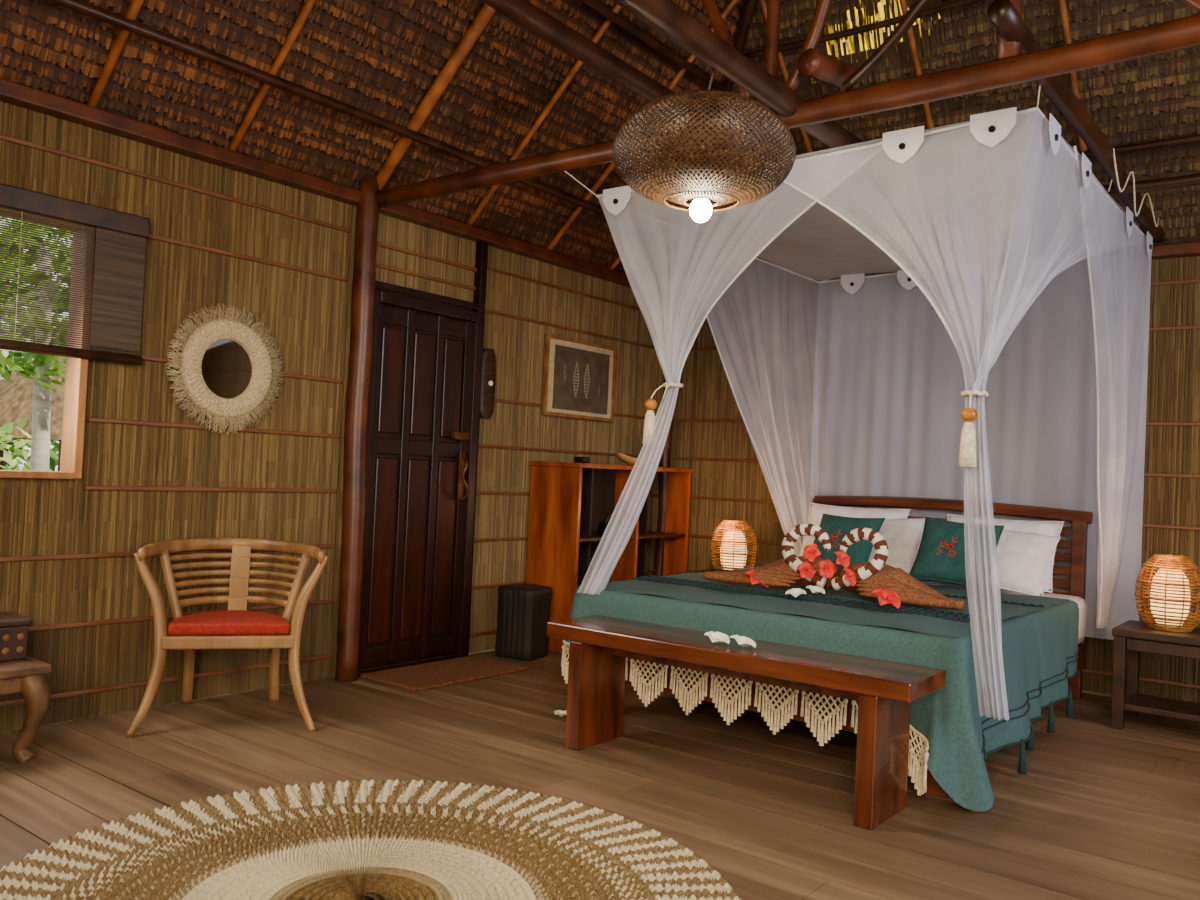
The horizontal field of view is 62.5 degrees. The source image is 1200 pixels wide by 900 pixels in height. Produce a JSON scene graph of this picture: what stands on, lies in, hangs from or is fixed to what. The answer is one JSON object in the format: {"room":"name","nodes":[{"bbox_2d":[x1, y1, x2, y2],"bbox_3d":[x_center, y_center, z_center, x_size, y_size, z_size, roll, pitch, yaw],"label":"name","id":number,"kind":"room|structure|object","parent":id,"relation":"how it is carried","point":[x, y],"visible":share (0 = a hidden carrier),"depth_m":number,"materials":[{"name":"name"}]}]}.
{"room":"traditional dwelling","nodes":[
{"label":"traditional dwelling","id":0,"kind":"room"},
{"bbox_2d":[0,101,663,731],"bbox_3d":[-1.442,-0.086,5.419,0.029,2.660,6.417,2,-1,38],"label":"wall","id":1,"kind":"structure","parent":0,"point":[309,315],"depth_m":4.91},
{"bbox_2d":[0,207,95,478],"bbox_3d":[-2.623,-0.464,3.900,0.140,1.133,1.125,2,-1,38],"label":"window","id":2,"kind":"structure","parent":1,"relation":"in","point":[76,371],"depth_m":4.29,"materials":[{"name":"brown wood"}]},
{"bbox_2d":[0,183,149,364],"bbox_3d":[-2.513,-0.748,3.901,0.050,0.666,1.460,2,-1,38],"label":"bamboo blind","id":3,"kind":"object","parent":2,"relation":"attached to","point":[119,238],"visible":1,"depth_m":4.24,"materials":[{"name":"brown wood"}]},
{"bbox_2d":[0,654,327,706],"bbox_3d":[-3.283,0.994,3.046,0.014,0.020,5.900,2,-1,38],"label":"timber","id":4,"kind":"structure","parent":1,"relation":"attached to","point":[223,671],"depth_m":4.57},
{"bbox_2d":[0,544,333,561],"bbox_3d":[-3.256,0.395,3.058,0.014,0.020,5.900,2,-1,38],"label":"timber","id":5,"kind":"structure","parent":1,"relation":"attached to","point":[115,554],"depth_m":4.36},
{"bbox_2d":[0,134,349,231],"bbox_3d":[-3.178,-1.333,3.094,0.014,0.020,5.900,2,-1,38],"label":"timber","id":6,"kind":"structure","parent":1,"relation":"attached to","point":[3,137],"depth_m":4.58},
{"bbox_2d":[28,599,330,631],"bbox_3d":[-3.269,0.694,3.052,0.014,0.020,5.900,2,-1,38],"label":"timber","id":7,"kind":"structure","parent":1,"relation":"attached to","point":[142,618],"depth_m":4.48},
{"bbox_2d":[85,485,336,492],"bbox_3d":[-1.851,0.195,4.868,0.014,0.020,1.340,2,-1,38],"label":"timber","id":8,"kind":"structure","parent":1,"relation":"attached to","point":[87,487],"depth_m":4.78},
{"bbox_2d":[89,417,338,437],"bbox_3d":[-1.837,-0.105,4.874,0.014,0.020,1.340,2,-1,38],"label":"timber","id":9,"kind":"structure","parent":1,"relation":"attached to","point":[91,419],"depth_m":4.73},
{"bbox_2d":[93,349,341,382],"bbox_3d":[-1.824,-0.404,4.880,0.014,0.020,1.340,2,-1,38],"label":"timber","id":10,"kind":"structure","parent":1,"relation":"attached to","point":[150,358],"depth_m":5.14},
{"bbox_2d":[165,303,284,433],"bbox_3d":[-1.810,-0.395,4.824,0.040,0.636,0.638,2,-1,38],"label":"wall mirror","id":11,"kind":"object","parent":1,"relation":"attached to","point":[225,366],"visible":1,"depth_m":4.82,"materials":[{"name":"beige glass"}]},
{"bbox_2d":[201,339,253,398],"bbox_3d":[-1.824,-0.397,4.835,0.001,0.320,0.320,2,-1,38],"label":"mirror glass","id":12,"kind":"object","parent":11,"relation":"attached to","point":[227,368],"depth_m":4.84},
{"bbox_2d":[149,234,346,280],"bbox_3d":[-1.798,-0.964,4.892,0.014,0.020,1.340,2,-1,38],"label":"timber","id":13,"kind":"structure","parent":1,"relation":"attached to","point":[151,236],"depth_m":4.91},
{"bbox_2d":[0,78,630,287],"bbox_3d":[-2.165,-1.442,4.341,0.090,0.070,9.100,2,-1,38],"label":"timber","id":14,"kind":"structure","parent":1,"relation":"attached to","point":[11,92],"depth_m":4.88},
{"bbox_2d":[87,0,143,106],"bbox_3d":[-0.795,-3.101,3.276,3.435,3.401,0.048,2,-1,38],"label":"timber","id":15,"kind":"structure","parent":14,"relation":"on","point":[135,7],"depth_m":4.15,"materials":[{"name":"brown wood"}]},
{"bbox_2d":[228,0,316,150],"bbox_3d":[-0.387,-3.072,3.806,3.435,3.401,0.050,2,-1,38],"label":"timber","id":16,"kind":"structure","parent":14,"relation":"on","point":[304,13],"depth_m":4.59,"materials":[{"name":"brown wood"}]},
{"bbox_2d":[376,4,495,189],"bbox_3d":[-0.009,-2.864,4.588,3.107,3.073,0.082,2,-1,38],"label":"timber","id":17,"kind":"structure","parent":14,"relation":"on","point":[486,13],"depth_m":5.15,"materials":[{"name":"brown wood"}]},
{"bbox_2d":[47,0,603,214],"bbox_3d":[-1.700,-1.724,4.340,0.071,0.068,7.641,2,-1,38],"label":"timber","id":18,"kind":"structure","parent":17,"relation":"attached to","point":[80,6],"depth_m":4.61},
{"bbox_2d":[579,0,726,90],"bbox_3d":[-1.311,-2.459,3.612,0.061,0.060,6.900,2,-1,38],"label":"timber","id":19,"kind":"structure","parent":17,"relation":"attached to","point":[595,5],"depth_m":5.66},
{"bbox_2d":[466,4,621,224],"bbox_3d":[0.135,-2.465,5.404,2.334,2.300,0.049,2,-1,38],"label":"timber","id":20,"kind":"structure","parent":14,"relation":"on","point":[617,8],"depth_m":5.71,"materials":[{"name":"brown wood"}]},
{"bbox_2d":[546,0,738,249],"bbox_3d":[0.281,-2.066,6.221,1.584,1.550,0.046,2,-1,38],"label":"timber","id":21,"kind":"structure","parent":14,"relation":"on","point":[732,3],"depth_m":6.39,"materials":[{"name":"brown wood"}]},
{"bbox_2d":[705,0,756,166],"bbox_3d":[0.965,-2.958,5.550,0.088,3.435,4.847,3,-1,-7],"label":"timber","id":22,"kind":"structure","parent":14,"relation":"on","point":[749,6],"depth_m":6.06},
{"bbox_2d":[743,0,985,58],"bbox_3d":[2.562,-2.395,4.857,4.401,0.054,0.062,2,-1,38],"label":"timber","id":23,"kind":"structure","parent":22,"relation":"attached to","point":[958,3],"depth_m":5.65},
{"bbox_2d":[1079,134,1199,157],"bbox_3d":[2.955,-1.665,5.395,5.800,0.054,0.060,2,-1,38],"label":"timber","id":24,"kind":"structure","parent":22,"relation":"attached to","point":[1192,138],"depth_m":5.35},
{"bbox_2d":[358,290,482,676],"bbox_3d":[-1.071,0.199,5.793,0.172,2.140,0.885,2,-1,38],"label":"door","id":25,"kind":"structure","parent":1,"relation":"in","point":[422,424],"depth_m":5.81,"materials":[{"name":"brown wood"}]},
{"bbox_2d":[376,263,475,289],"bbox_3d":[-1.047,-1.030,5.858,0.016,0.020,0.880,2,-1,38],"label":"timber","id":26,"kind":"structure","parent":1,"relation":"attached to","point":[377,264],"depth_m":5.85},
{"bbox_2d":[377,242,476,270],"bbox_3d":[-1.042,-1.150,5.860,0.016,0.020,0.880,2,-1,38],"label":"timber","id":27,"kind":"structure","parent":1,"relation":"attached to","point":[378,243],"depth_m":5.86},
{"bbox_2d":[375,281,481,310],"bbox_3d":[-1.026,-0.909,5.835,0.050,0.040,0.880,2,-1,38],"label":"timber","id":28,"kind":"structure","parent":1,"relation":"attached to","point":[383,286],"depth_m":5.81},
{"bbox_2d":[467,241,487,655],"bbox_3d":[-0.800,-0.031,6.193,0.060,2.640,0.055,2,-1,38],"label":"timber","id":29,"kind":"structure","parent":1,"relation":"attached to","point":[481,255],"depth_m":6.19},
{"bbox_2d":[480,348,495,417],"bbox_3d":[-0.713,-0.424,6.278,0.060,0.440,0.144,2,-1,38],"label":"carved plaque","id":30,"kind":"object","parent":1,"relation":"attached to","point":[488,384],"visible":0.88,"depth_m":6.25,"materials":[{"name":"brown wood"}]},
{"bbox_2d":[474,537,527,541],"bbox_3d":[-0.165,0.616,7.065,0.014,0.020,2.130,2,-1,38],"label":"timber","id":31,"kind":"structure","parent":1,"relation":"attached to","point":[505,538],"depth_m":6.43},
{"bbox_2d":[478,444,638,456],"bbox_3d":[-0.138,0.017,7.077,0.014,0.020,2.130,2,-1,38],"label":"timber","id":32,"kind":"structure","parent":1,"relation":"attached to","point":[480,445],"depth_m":6.79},
{"bbox_2d":[472,569,654,588],"bbox_3d":[-0.179,0.916,7.059,0.014,0.020,2.130,2,-1,38],"label":"timber","id":33,"kind":"structure","parent":1,"relation":"attached to","point":[647,571],"depth_m":6.41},
{"bbox_2d":[487,266,640,310],"bbox_3d":[-0.087,-1.112,7.100,0.014,0.020,2.130,2,-1,38],"label":"timber","id":34,"kind":"structure","parent":1,"relation":"attached to","point":[488,268],"depth_m":6.84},
{"bbox_2d":[476,491,658,496],"bbox_3d":[-0.152,0.317,7.071,0.014,0.020,2.130,2,-1,38],"label":"timber","id":35,"kind":"structure","parent":1,"relation":"attached to","point":[477,492],"depth_m":6.46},
{"bbox_2d":[494,398,644,418],"bbox_3d":[-0.125,-0.283,7.083,0.014,0.020,2.130,2,-1,38],"label":"timber","id":36,"kind":"structure","parent":1,"relation":"attached to","point":[495,399],"depth_m":6.64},
{"bbox_2d":[485,309,654,348],"bbox_3d":[-0.099,-0.842,7.095,0.014,0.020,2.130,2,-1,38],"label":"timber","id":37,"kind":"structure","parent":1,"relation":"attached to","point":[486,310],"depth_m":6.90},
{"bbox_2d":[542,334,616,421],"bbox_3d":[-0.134,-0.499,7.025,0.030,0.555,0.787,2,-1,38],"label":"framed picture","id":38,"kind":"object","parent":1,"relation":"attached to","point":[579,376],"visible":1,"depth_m":7.00,"materials":[{"name":"brown wood"}]},
{"bbox_2d":[552,344,609,414],"bbox_3d":[-0.129,-0.493,7.035,0.008,0.440,0.617,2,-1,38],"label":"artwork","id":39,"kind":"object","parent":38,"relation":"attached to","point":[580,373],"depth_m":7.02},
{"bbox_2d":[0,650,1199,899],"bbox_3d":[0.423,1.279,2.232,6.900,0.026,9.160,2,-1,38],"label":"floor","id":40,"kind":"structure","parent":0,"point":[1098,811],"depth_m":3.84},
{"bbox_2d":[0,656,51,763],"bbox_3d":[-2.590,0.985,3.524,0.503,0.384,1.003,2,-1,38],"label":"table","id":41,"kind":"object","parent":40,"relation":"on","point":[25,676],"visible":0.98,"depth_m":3.73,"materials":[{"name":"brown wood"}]},
{"bbox_2d":[0,612,32,661],"bbox_3d":[-2.405,0.726,3.787,0.220,0.159,0.340,2,-1,38],"label":"box","id":42,"kind":"object","parent":41,"relation":"on","point":[13,627],"visible":1,"depth_m":3.81,"materials":[{"name":"brown wood"}]},
{"bbox_2d":[125,538,327,737],"bbox_3d":[-1.686,0.826,4.524,0.809,0.799,0.637,3,-1,-17],"label":"armchair","id":43,"kind":"object","parent":40,"relation":"on","point":[236,627],"visible":1,"depth_m":4.50,"materials":[{"name":"brown wood"}]},
{"bbox_2d":[168,610,289,634],"bbox_3d":[-1.683,0.788,4.522,0.504,0.053,0.395,3,-1,-17],"label":"cushion","id":44,"kind":"object","parent":43,"relation":"on","point":[227,622],"depth_m":4.38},
{"bbox_2d":[335,174,379,681],"bbox_3d":[-1.324,-0.127,5.396,0.135,2.753,0.138,2,-1,38],"label":"timber","id":45,"kind":"structure","parent":40,"relation":"on","point":[367,211],"depth_m":5.35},
{"bbox_2d":[375,14,1199,207],"bbox_3d":[1.423,-1.313,3.401,6.871,0.117,0.114,2,-1,38],"label":"timber","id":46,"kind":"structure","parent":45,"relation":"attached to","point":[1182,33],"depth_m":3.58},
{"bbox_2d":[701,0,756,100],"bbox_3d":[0.409,-2.000,4.156,0.616,1.223,0.075,2,-1,38],"label":"timber","id":47,"kind":"structure","parent":46,"relation":"on","point":[711,8],"depth_m":4.05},
{"bbox_2d":[761,0,780,106],"bbox_3d":[0.725,-2.489,4.002,0.070,2.202,0.075,2,-1,38],"label":"timber","id":48,"kind":"structure","parent":46,"relation":"on","point":[773,6],"depth_m":3.96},
{"bbox_2d":[797,48,854,89],"bbox_3d":[0.880,-1.474,3.829,0.251,0.119,0.105,4,-2,-43],"label":"timber","id":49,"kind":"structure","parent":46,"relation":"attached to","point":[812,63],"depth_m":3.77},
{"bbox_2d":[842,0,932,90],"bbox_3d":[1.187,-1.625,3.600,0.627,0.533,0.064,2,-1,38],"label":"timber","id":50,"kind":"structure","parent":46,"relation":"on","point":[919,6],"depth_m":3.67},
{"bbox_2d":[996,0,1021,59],"bbox_3d":[1.483,-3.007,3.441,0.096,3.322,0.098,2,-1,38],"label":"timber","id":51,"kind":"structure","parent":46,"relation":"on","point":[1004,49],"depth_m":3.38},
{"bbox_2d":[0,779,740,899],"bbox_3d":[-0.639,1.215,2.638,2.100,0.019,2.100,3,-1,-20],"label":"round rug","id":52,"kind":"object","parent":40,"relation":"on","point":[397,839],"visible":1,"depth_m":2.98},
{"bbox_2d":[360,655,526,690],"bbox_3d":[-0.876,1.266,5.637,0.460,0.018,0.860,2,-1,38],"label":"doormat","id":53,"kind":"object","parent":40,"relation":"on","point":[419,677],"visible":1,"depth_m":5.57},
{"bbox_2d":[495,583,552,660],"bbox_3d":[-0.486,1.083,6.282,0.302,0.446,0.302,2,-1,26],"label":"trash can","id":54,"kind":"object","parent":40,"relation":"on","point":[523,608],"visible":1,"depth_m":6.16,"materials":[{"name":"black plastic"}]},
{"bbox_2d":[526,461,692,654],"bbox_3d":[0.087,0.726,7.010,0.440,1.238,1.360,2,-1,38],"label":"shelf unit","id":55,"kind":"object","parent":40,"relation":"on","point":[567,507],"visible":0.44,"depth_m":6.60,"materials":[{"name":"orange wood"}]},
{"bbox_2d":[616,453,636,465],"bbox_3d":[0.259,0.062,6.977,0.180,0.098,0.420,2,-1,38],"label":"bowl","id":56,"kind":"object","parent":55,"relation":"on","point":[626,459],"visible":0.43,"depth_m":6.84,"materials":[{"name":"brown wood"}]},
{"bbox_2d":[653,377,673,575],"bbox_3d":[0.522,0.053,7.889,0.115,2.663,0.121,2,-1,38],"label":"timber","id":57,"kind":"structure","parent":40,"relation":"on","point":[665,458],"depth_m":7.85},
{"bbox_2d":[676,569,714,573],"bbox_3d":[0.880,1.126,6.907,0.560,0.510,0.460,2,-1,38],"label":"nightstand","id":58,"kind":"object","parent":40,"relation":"on","point":[712,570],"visible":0.02,"depth_m":7.02,"materials":[{"name":"brown wood"}]},
{"bbox_2d":[710,520,757,570],"bbox_3d":[0.925,0.681,6.833,0.326,0.384,0.326,3,-1,-7],"label":"lantern","id":59,"kind":"object","parent":58,"relation":"on","point":[733,552],"visible":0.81,"depth_m":6.75,"materials":[{"name":"wicker"}]},
{"bbox_2d":[547,615,945,829],"bbox_3d":[0.505,1.041,3.965,1.620,0.528,0.360,2,-1,38],"label":"bench","id":60,"kind":"object","parent":40,"relation":"on","point":[884,691],"visible":1,"depth_m":3.77,"materials":[{"name":"brown wood"}]},
{"bbox_2d":[704,631,729,643],"bbox_3d":[0.472,0.748,3.928,0.108,0.039,0.100,4,-2,-45],"label":"flower","id":61,"kind":"object","parent":60,"relation":"on","point":[716,637],"visible":1,"depth_m":3.94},
{"bbox_2d":[730,635,755,647],"bbox_3d":[0.567,0.751,3.873,0.103,0.039,0.105,3,-1,-27],"label":"flower","id":62,"kind":"object","parent":60,"relation":"on","point":[744,641],"visible":1,"depth_m":3.88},
{"bbox_2d":[625,496,1092,797],"bbox_3d":[1.376,0.814,5.363,1.862,1.116,2.535,2,-1,38],"label":"double bed","id":63,"kind":"object","parent":40,"relation":"on","point":[1080,520],"visible":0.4,"depth_m":5.79,"materials":[{"name":"brown wood"}]},
{"bbox_2d":[646,579,1086,643],"bbox_3d":[1.369,0.905,5.297,1.810,0.270,2.380,2,-1,38],"label":"mattress","id":64,"kind":"object","parent":63,"relation":"on","point":[1081,602],"visible":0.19,"depth_m":5.61,"materials":[{"name":"white fabric"}]},
{"bbox_2d":[561,567,1078,810],"bbox_3d":[1.164,1.031,4.964,2.106,0.634,2.077,2,-1,38],"label":"bedspread","id":65,"kind":"object","parent":64,"relation":"on","point":[1040,652],"visible":0.61,"depth_m":4.22,"materials":[{"name":"teal fabric"}]},
{"bbox_2d":[703,523,840,588],"bbox_3d":[0.900,0.535,5.149,0.695,0.332,0.306,2,-1,29],"label":"swan","id":66,"kind":"object","parent":65,"relation":"on","point":[784,572],"visible":0.77,"depth_m":5.02,"materials":[{"name":"brown fabric"}]},
{"bbox_2d":[797,561,814,578],"bbox_3d":[1.020,0.593,4.892,0.091,0.085,0.057,2,-1,7],"label":"flower","id":67,"kind":"object","parent":66,"relation":"on","point":[806,569],"visible":1,"depth_m":4.89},
{"bbox_2d":[803,544,820,561],"bbox_3d":[1.045,0.508,4.881,0.091,0.090,0.054,2,-1,30],"label":"flower","id":68,"kind":"object","parent":66,"relation":"on","point":[811,551],"visible":1,"depth_m":4.89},
{"bbox_2d":[813,514,884,570],"bbox_3d":[1.482,0.570,6.030,0.428,0.339,0.252,1,-2,44],"label":"cushion","id":69,"kind":"object","parent":65,"relation":"on","point":[837,528],"visible":0.53,"depth_m":5.97,"materials":[{"name":"teal fabric"}]},
{"bbox_2d":[871,587,900,608],"bbox_3d":[1.297,0.667,4.457,0.131,0.089,0.120,3,-1,-21],"label":"flower","id":70,"kind":"object","parent":65,"relation":"on","point":[885,596],"visible":1,"depth_m":4.45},
{"bbox_2d":[831,528,964,609],"bbox_3d":[1.449,0.552,4.719,0.302,0.332,0.700,4,-2,-41],"label":"swan","id":71,"kind":"object","parent":65,"relation":"on","point":[872,575],"visible":0.88,"depth_m":4.74,"materials":[{"name":"brown fabric"}]},
{"bbox_2d":[818,559,835,577],"bbox_3d":[1.114,0.580,4.819,0.091,0.092,0.052,3,-1,-12],"label":"flower","id":72,"kind":"object","parent":71,"relation":"on","point":[827,568],"visible":1,"depth_m":4.83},
{"bbox_2d":[835,550,849,567],"bbox_3d":[1.180,0.532,4.793,0.094,0.086,0.056,3,-1,-32],"label":"flower","id":73,"kind":"object","parent":71,"relation":"on","point":[843,559],"visible":1,"depth_m":4.80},
{"bbox_2d":[909,517,1003,585],"bbox_3d":[2.000,0.574,5.555,0.458,0.369,0.270,2,-1,33],"label":"cushion","id":74,"kind":"object","parent":65,"relation":"on","point":[940,556],"visible":0.67,"depth_m":5.53,"materials":[{"name":"teal fabric"}]},
{"bbox_2d":[800,503,909,555],"bbox_3d":[1.655,0.578,6.516,0.708,0.422,0.249,2,-1,38],"label":"pillow","id":75,"kind":"object","parent":64,"relation":"on","point":[816,511],"visible":0.27,"depth_m":6.58,"materials":[{"name":"white fabric"}]},
{"bbox_2d":[868,518,924,573],"bbox_3d":[1.695,0.603,6.206,0.732,0.399,0.328,2,-2,42],"label":"pillow","id":76,"kind":"object","parent":64,"relation":"on","point":[903,537],"visible":0.33,"depth_m":6.03,"materials":[{"name":"white fabric"}]},
{"bbox_2d":[947,514,1063,592],"bbox_3d":[2.390,0.610,5.947,0.688,0.406,0.267,2,-1,38],"label":"pillow","id":77,"kind":"object","parent":64,"relation":"on","point":[1052,528],"visible":0.23,"depth_m":5.84,"materials":[{"name":"white fabric"}]},
{"bbox_2d":[997,530,1060,595],"bbox_3d":[2.251,0.619,5.751,0.728,0.376,0.340,2,-1,35],"label":"pillow","id":78,"kind":"object","parent":64,"relation":"on","point":[1023,557],"visible":0.38,"depth_m":5.58,"materials":[{"name":"white fabric"}]},
{"bbox_2d":[1111,620,1199,729],"bbox_3d":[2.975,1.184,5.072,0.560,0.510,0.460,2,-1,38],"label":"nightstand","id":79,"kind":"object","parent":40,"relation":"on","point":[1131,637],"visible":0.98,"depth_m":5.04,"materials":[{"name":"brown wood"}]},
{"bbox_2d":[1125,693,1199,721],"bbox_3d":[2.969,1.329,5.070,0.460,0.030,0.360,2,-1,38],"label":"shelf","id":80,"kind":"object","parent":79,"relation":"attached to","point":[1186,710],"depth_m":5.04,"materials":[{"name":"brown wood"}]},
{"bbox_2d":[1134,554,1199,632],"bbox_3d":[2.952,0.738,5.115,0.326,0.384,0.326,3,-1,-7],"label":"lantern","id":81,"kind":"object","parent":79,"relation":"on","point":[1171,593],"visible":1,"depth_m":5.04,"materials":[{"name":"orange wicker"}]},
{"bbox_2d":[0,0,1199,273],"bbox_3d":[0.694,-3.067,2.415,7.500,3.786,9.400,2,-1,38],"label":"ceiling","id":82,"kind":"structure","parent":0,"point":[381,58],"depth_m":5.29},
{"bbox_2d":[812,0,939,83],"bbox_3d":[1.551,-2.605,5.812,1.224,0.884,0.884,2,-1,38],"label":"thatch","id":83,"kind":"structure","parent":82,"relation":"attached to","point":[880,16],"depth_m":5.90,"materials":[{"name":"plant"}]},
{"bbox_2d":[670,256,1199,702],"bbox_3d":[2.754,0.121,6.220,5.668,2.660,0.029,2,-1,38],"label":"wall","id":84,"kind":"structure","parent":0,"point":[1173,378],"depth_m":5.84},
{"bbox_2d":[480,0,776,158],"bbox_3d":[-0.177,-1.482,3.442,0.096,0.121,8.100,2,-1,38],"label":"timber","id":85,"kind":"structure","parent":84,"relation":"on","point":[526,14],"depth_m":3.54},
{"bbox_2d":[612,0,863,147],"bbox_3d":[0.186,-1.399,3.157,0.136,0.119,8.101,2,-1,38],"label":"timber","id":86,"kind":"structure","parent":84,"relation":"on","point":[666,17],"depth_m":3.43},
{"bbox_2d":[612,68,795,222],"bbox_3d":[0.366,-1.083,3.482,0.641,0.565,0.641,4,-1,-39],"label":"pendant lamp","id":87,"kind":"object","parent":86,"relation":"hanging from","point":[660,186],"visible":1,"depth_m":3.31,"materials":[{"name":"wicker"}]},
{"bbox_2d":[697,172,707,196],"bbox_3d":[0.359,-0.934,3.479,0.040,0.080,0.039,2,-1,38],"label":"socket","id":88,"kind":"object","parent":87,"relation":"attached to","point":[701,172],"depth_m":3.46,"materials":[{"name":"white wood"}]},
{"bbox_2d":[785,0,831,91],"bbox_3d":[0.988,-2.041,3.775,0.595,1.302,0.067,2,-1,38],"label":"timber","id":89,"kind":"structure","parent":86,"relation":"on","point":[821,12],"depth_m":3.85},
{"bbox_2d":[1102,173,1199,194],"bbox_3d":[2.770,-1.299,4.760,4.701,0.062,0.069,2,-1,38],"label":"timber","id":90,"kind":"structure","parent":86,"relation":"on","point":[1192,179],"depth_m":4.79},
{"bbox_2d":[670,457,1199,477],"bbox_3d":[3.233,0.145,5.824,6.900,0.020,0.014,2,-1,38],"label":"timber","id":91,"kind":"structure","parent":84,"relation":"attached to","point":[672,458],"depth_m":7.44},
{"bbox_2d":[673,419,1199,425],"bbox_3d":[3.247,-0.155,5.830,6.900,0.020,0.014,2,-1,38],"label":"timber","id":92,"kind":"structure","parent":84,"relation":"attached to","point":[674,420],"depth_m":5.81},
{"bbox_2d":[690,496,1199,530],"bbox_3d":[3.220,0.444,5.818,6.900,0.020,0.014,2,-1,38],"label":"timber","id":93,"kind":"structure","parent":84,"relation":"attached to","point":[692,497],"depth_m":7.33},
{"bbox_2d":[690,325,1199,350],"bbox_3d":[3.272,-0.714,5.841,6.900,0.020,0.014,2,-1,38],"label":"timber","id":94,"kind":"structure","parent":84,"relation":"attached to","point":[1195,326],"depth_m":5.80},
{"bbox_2d":[816,241,1199,280],"bbox_3d":[3.271,-1.165,5.822,6.900,0.070,0.090,2,-1,38],"label":"timber","id":95,"kind":"structure","parent":84,"relation":"attached to","point":[1185,249],"depth_m":5.73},
{"bbox_2d":[759,0,812,152],"bbox_3d":[1.341,-1.988,6.401,0.044,1.514,1.514,2,-1,38],"label":"timber","id":96,"kind":"structure","parent":95,"relation":"on","point":[763,4],"depth_m":6.12,"materials":[{"name":"brown wood"}]},
{"bbox_2d":[899,0,933,128],"bbox_3d":[1.748,-2.385,5.604,0.049,2.314,2.314,2,-1,38],"label":"timber","id":97,"kind":"structure","parent":95,"relation":"on","point":[903,4],"depth_m":5.68,"materials":[{"name":"brown wood"}]},
{"bbox_2d":[1059,0,1086,150],"bbox_3d":[2.154,-2.784,4.807,0.049,3.114,3.113,2,-1,38],"label":"timber","id":98,"kind":"structure","parent":95,"relation":"on","point":[1062,3],"depth_m":5.24,"materials":[{"name":"brown wood"}]},
{"bbox_2d":[987,0,1165,242],"bbox_3d":[2.318,-1.348,4.543,0.097,0.127,3.302,2,-1,38],"label":"timber","id":99,"kind":"structure","parent":95,"relation":"on","point":[1003,15],"depth_m":4.03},
{"bbox_2d":[565,85,1158,720],"bbox_3d":[1.484,-0.159,5.179,2.243,2.462,2.952,2,-1,38],"label":"net","id":100,"kind":"object","parent":99,"relation":"hanging from","point":[1002,357],"visible":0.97,"depth_m":5.35,"materials":[{"name":"fabric"}]},
{"bbox_2d":[598,198,671,382],"bbox_3d":[0.481,-0.786,5.349,0.371,0.950,1.220,2,-1,38],"label":"curtain","id":101,"kind":"object","parent":100,"relation":"hanging from","point":[638,234],"depth_m":4.91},
{"bbox_2d":[577,145,881,594],"bbox_3d":[0.591,-0.286,4.548,1.540,2.011,0.388,2,-1,38],"label":"curtain","id":102,"kind":"object","parent":100,"relation":"hanging from","point":[677,267],"depth_m":4.75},
{"bbox_2d":[708,259,818,556],"bbox_3d":[0.986,-0.239,6.230,0.155,1.981,1.840,2,-1,38],"label":"curtain","id":103,"kind":"object","parent":100,"relation":"hanging from","point":[764,327],"depth_m":6.54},
{"bbox_2d":[769,110,1036,720],"bbox_3d":[1.136,-0.172,4.026,0.224,2.251,1.246,4,-2,-43],"label":"curtain","id":104,"kind":"object","parent":100,"relation":"hanging from","point":[948,208],"depth_m":3.82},
{"bbox_2d":[818,254,1151,639],"bbox_3d":[2.326,-0.041,6.352,2.090,2.350,0.042,2,-1,38],"label":"curtain","id":105,"kind":"object","parent":100,"relation":"hanging from","point":[891,382],"depth_m":6.38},
{"bbox_2d":[971,112,1138,390],"bbox_3d":[2.292,-0.711,4.747,0.220,1.100,2.515,2,-1,38],"label":"curtain","id":106,"kind":"object","parent":100,"relation":"hanging from","point":[1034,215],"depth_m":3.96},
{"bbox_2d":[1077,151,1148,627],"bbox_3d":[2.489,-0.141,4.971,0.174,2.210,1.990,2,-1,38],"label":"curtain","id":107,"kind":"object","parent":100,"relation":"hanging from","point":[1116,251],"depth_m":5.36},
{"bbox_2d":[1083,669,1199,688],"bbox_3d":[3.179,1.343,5.800,6.900,0.020,0.014,2,-1,38],"label":"timber","id":108,"kind":"structure","parent":84,"relation":"attached to","point":[1084,670],"depth_m":5.75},
{"bbox_2d":[1151,279,1199,285],"bbox_3d":[3.284,-0.984,5.847,6.900,0.020,0.014,2,-1,38],"label":"timber","id":109,"kind":"structure","parent":84,"relation":"attached to","point":[1190,280],"depth_m":5.77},
{"label":"outside","id":110,"kind":"structure","parent":0,"visible":0},
{"bbox_2d":[81,650,490,718],"bbox_3d":[-14.724,1.390,17.601,35.250,0.001,50.000,2,-1,38],"label":"ground","id":111,"kind":"structure","parent":110,"point":[489,650],"depth_m":6.62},
{"bbox_2d":[0,416,50,470],"bbox_3d":[-5.380,0.674,8.211,1.901,2.151,1.889,2,-1,38],"label":"bush","id":112,"kind":"object","parent":111,"relation":"on","point":[7,456],"visible":0.09,"depth_m":8.26,"materials":[{"name":"green plant"}]},
{"bbox_2d":[0,346,66,470],"bbox_3d":[-5.218,0.166,10.020,2.400,3.000,2.400,2,-1,38],"label":"hut","id":113,"kind":"object","parent":111,"relation":"on","point":[16,399],"visible":0.04,"depth_m":9.11,"materials":[{"name":"brown wood"}]},
{"bbox_2d":[0,217,72,470],"bbox_3d":[-4.000,-0.361,7.029,1.846,4.052,1.827,2,-1,38],"label":"tree","id":114,"kind":"object","parent":111,"relation":"on","point":[42,371],"visible":0.16,"depth_m":6.98,"materials":[{"name":"green plant"}]},
{"bbox_2d":[0,218,72,470],"bbox_3d":[-7.222,-0.909,11.810,3.271,5.055,3.172,2,-1,38],"label":"tree","id":115,"kind":"object","parent":111,"relation":"on","point":[53,462],"visible":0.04,"depth_m":11.76,"materials":[{"name":"green plant"}]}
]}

